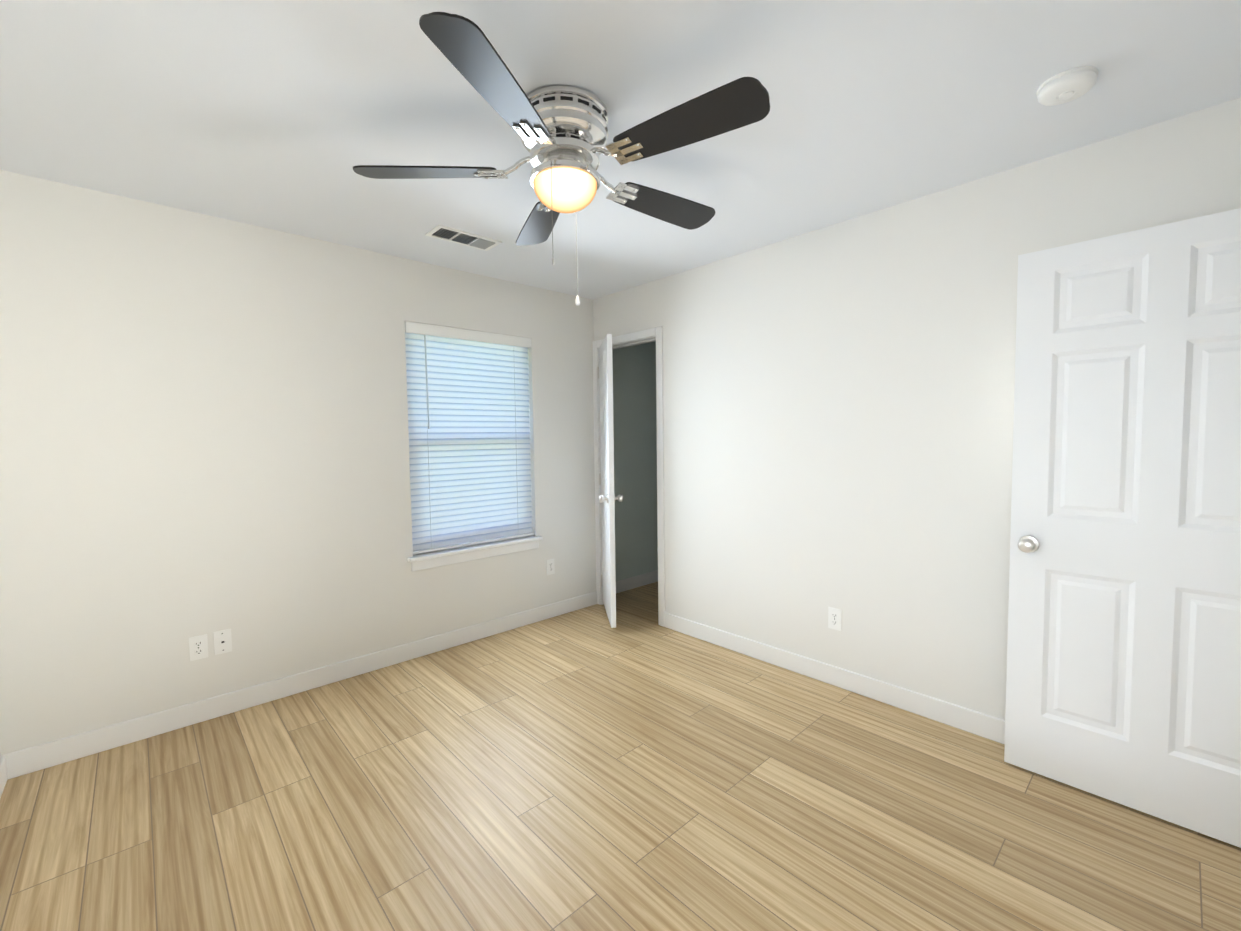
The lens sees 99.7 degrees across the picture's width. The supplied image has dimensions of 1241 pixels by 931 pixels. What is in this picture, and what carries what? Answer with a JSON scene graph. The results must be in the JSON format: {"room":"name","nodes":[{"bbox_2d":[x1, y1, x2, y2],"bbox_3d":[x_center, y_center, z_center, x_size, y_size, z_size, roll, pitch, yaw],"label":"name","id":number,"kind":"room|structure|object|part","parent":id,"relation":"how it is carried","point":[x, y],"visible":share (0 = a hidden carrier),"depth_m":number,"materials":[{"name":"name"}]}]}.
{"room":"empty bedroom","nodes":[
{"label":"empty bedroom","id":0,"kind":"room"},
{"bbox_2d":[0,170,595,754],"bbox_3d":[-1.413,-0.021,3.186,3.405,2.440,0.160,-4,4,-43],"label":"wall","id":1,"kind":"structure","parent":0,"point":[202,424],"depth_m":2.56,"materials":[{"name":"white paint"}]},
{"bbox_2d":[0,752,15,797],"bbox_3d":[-1.268,1.277,0.806,0.018,0.105,3.600,-4,4,-43],"label":"baseboard","id":2,"kind":"structure","parent":1,"relation":"attached to","point":[7,761],"depth_m":2.11,"materials":[{"name":"white wood"}]},
{"bbox_2d":[189,634,207,660],"bbox_3d":[-2.039,0.880,2.528,0.070,0.115,0.007,-4,4,-43],"label":"electrical outlet","id":3,"kind":"object","parent":1,"relation":"attached to","point":[198,647],"visible":1,"depth_m":2.53,"materials":[{"name":"white plastic"}]},
{"bbox_2d":[213,629,231,654],"bbox_3d":[-1.970,0.873,2.592,0.070,0.115,0.007,-4,4,-43],"label":"wall jack","id":4,"kind":"object","parent":1,"relation":"attached to","point":[222,641],"visible":1,"depth_m":2.59,"materials":[{"name":"white plastic"}]},
{"bbox_2d":[12,591,597,776],"bbox_3d":[-1.326,1.146,3.195,3.135,0.105,0.018,-4,4,-43],"label":"baseboard","id":5,"kind":"structure","parent":1,"relation":"attached to","point":[44,756],"depth_m":2.69,"materials":[{"name":"white wood"}]},
{"bbox_2d":[405,321,533,554],"bbox_3d":[-0.981,-0.180,3.514,0.894,1.426,0.068,-4,4,-43],"label":"window blinds","id":6,"kind":"object","parent":1,"relation":"attached to","point":[469,430],"visible":0.85,"depth_m":3.48,"materials":[{"name":"white plastic"}]},
{"bbox_2d":[407,535,542,561],"bbox_3d":[-0.962,0.553,3.546,0.970,0.025,0.115,-4,4,-43],"label":"window sill","id":7,"kind":"structure","parent":1,"relation":"attached to","point":[460,550],"depth_m":3.48,"materials":[{"name":"white"}]},
{"bbox_2d":[411,540,538,570],"bbox_3d":[-0.944,0.598,3.529,0.930,0.063,0.016,-4,4,-43],"label":"trim","id":8,"kind":"structure","parent":1,"relation":"attached to","point":[449,560],"depth_m":3.48,"materials":[{"name":"white"}]},
{"bbox_2d":[546,559,554,574],"bbox_3d":[-0.525,0.762,3.933,0.070,0.115,0.007,-4,4,-43],"label":"electrical outlet","id":9,"kind":"object","parent":1,"relation":"attached to","point":[550,566],"visible":1,"depth_m":3.93,"materials":[{"name":"white plastic"}]},
{"bbox_2d":[0,582,1240,930],"bbox_3d":[0.873,1.292,1.871,4.840,0.100,5.280,-4,4,-43],"label":"floor","id":10,"kind":"structure","parent":0,"point":[636,768],"depth_m":1.86,"materials":[{"name":"brown wood"}]},
{"bbox_2d":[0,0,1240,299],"bbox_3d":[0.805,-1.245,1.768,4.840,0.100,5.380,-4,4,-43],"label":"ceiling","id":11,"kind":"structure","parent":0,"point":[282,114],"depth_m":1.70,"materials":[{"name":"white paint"}]},
{"bbox_2d":[425,224,501,250],"bbox_3d":[-0.845,-1.226,2.833,0.360,0.011,0.173,-4,4,-43],"label":"ceiling vent","id":12,"kind":"object","parent":11,"relation":"in","point":[449,234],"visible":1,"depth_m":2.82,"materials":[{"name":"white plastic"}]},
{"bbox_2d":[353,12,769,304],"bbox_3d":[-0.145,-0.879,1.786,1.308,0.606,1.329,-4,4,-43],"label":"ceiling fan","id":13,"kind":"object","parent":11,"relation":"hanging from","point":[561,131],"visible":1,"depth_m":1.62,"materials":[{"name":"silver metal"}]},
{"bbox_3d":[-0.186,-0.908,1.770,0.216,0.085,0.216,-4,4,-43],"label":"globe","id":14,"kind":"part","parent":13,"relation":"part of"},
{"bbox_2d":[1036,66,1098,105],"bbox_3d":[1.393,-1.175,1.634,0.148,0.041,0.148,-4,4,-43],"label":"smoke detector","id":15,"kind":"object","parent":11,"relation":"attached to","point":[1068,85],"visible":1,"depth_m":1.60,"materials":[{"name":"white plastic"}]},
{"bbox_2d":[612,341,657,580],"bbox_3d":[0.257,-0.134,4.833,1.290,2.440,0.140,-4,4,-43],"label":"wall","id":16,"kind":"structure","parent":0,"point":[635,447],"depth_m":4.59,"materials":[{"name":"white paint"}]},
{"bbox_2d":[616,570,657,592],"bbox_3d":[0.322,1.033,4.863,1.315,0.105,0.018,-4,4,-43],"label":"baseboard","id":17,"kind":"structure","parent":16,"relation":"attached to","point":[626,584],"depth_m":4.67,"materials":[{"name":"white wood"}]},
{"bbox_2d":[593,97,1240,719],"bbox_3d":[1.110,-0.038,2.884,0.120,2.440,3.720,-4,4,-43],"label":"wall","id":18,"kind":"structure","parent":0,"point":[837,411],"depth_m":2.60,"materials":[{"name":"white paint"}]},
{"bbox_2d":[599,334,615,627],"bbox_3d":[-0.100,0.103,3.860,0.035,2.002,0.619,-1,3,-7],"label":"closet door leaf","id":19,"kind":"structure","parent":18,"relation":"in","point":[607,468],"depth_m":3.64,"materials":[{"name":"white paint"}]},
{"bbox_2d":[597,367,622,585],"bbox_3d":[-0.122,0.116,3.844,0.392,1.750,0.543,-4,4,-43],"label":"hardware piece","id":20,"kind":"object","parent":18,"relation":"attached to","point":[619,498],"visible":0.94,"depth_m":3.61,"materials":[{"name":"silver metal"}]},
{"bbox_2d":[592,326,664,626],"bbox_3d":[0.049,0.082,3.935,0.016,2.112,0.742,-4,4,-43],"label":"door frame","id":21,"kind":"structure","parent":18,"relation":"attached to","point":[657,332],"depth_m":3.72,"materials":[{"name":"white wood"}]},
{"bbox_2d":[828,607,840,630],"bbox_3d":[1.150,0.824,2.808,0.007,0.115,0.070,-4,4,-43],"label":"electrical outlet","id":22,"kind":"object","parent":18,"relation":"attached to","point":[834,618],"visible":1,"depth_m":2.81,"materials":[{"name":"white plastic"}]},
{"bbox_2d":[664,612,1004,743],"bbox_3d":[1.284,1.140,2.680,0.014,0.105,2.844,-4,4,-43],"label":"baseboard","id":23,"kind":"structure","parent":18,"relation":"attached to","point":[972,721],"depth_m":2.73,"materials":[{"name":"white wood"}]},
{"bbox_2d":[1004,208,1240,847],"bbox_3d":[1.846,0.209,1.786,0.169,2.022,0.832,-4,4,-43],"label":"door leaf","id":24,"kind":"structure","parent":18,"relation":"in","point":[1123,682],"depth_m":1.83,"materials":[{"name":"white paint"}]},
{"bbox_3d":[1.846,0.212,1.786,0.169,1.750,0.832,-4,4,-43],"label":"entry door hardware","id":25,"kind":"part","parent":24,"relation":"part of","materials":[{"name":"silver metal"}]}
]}

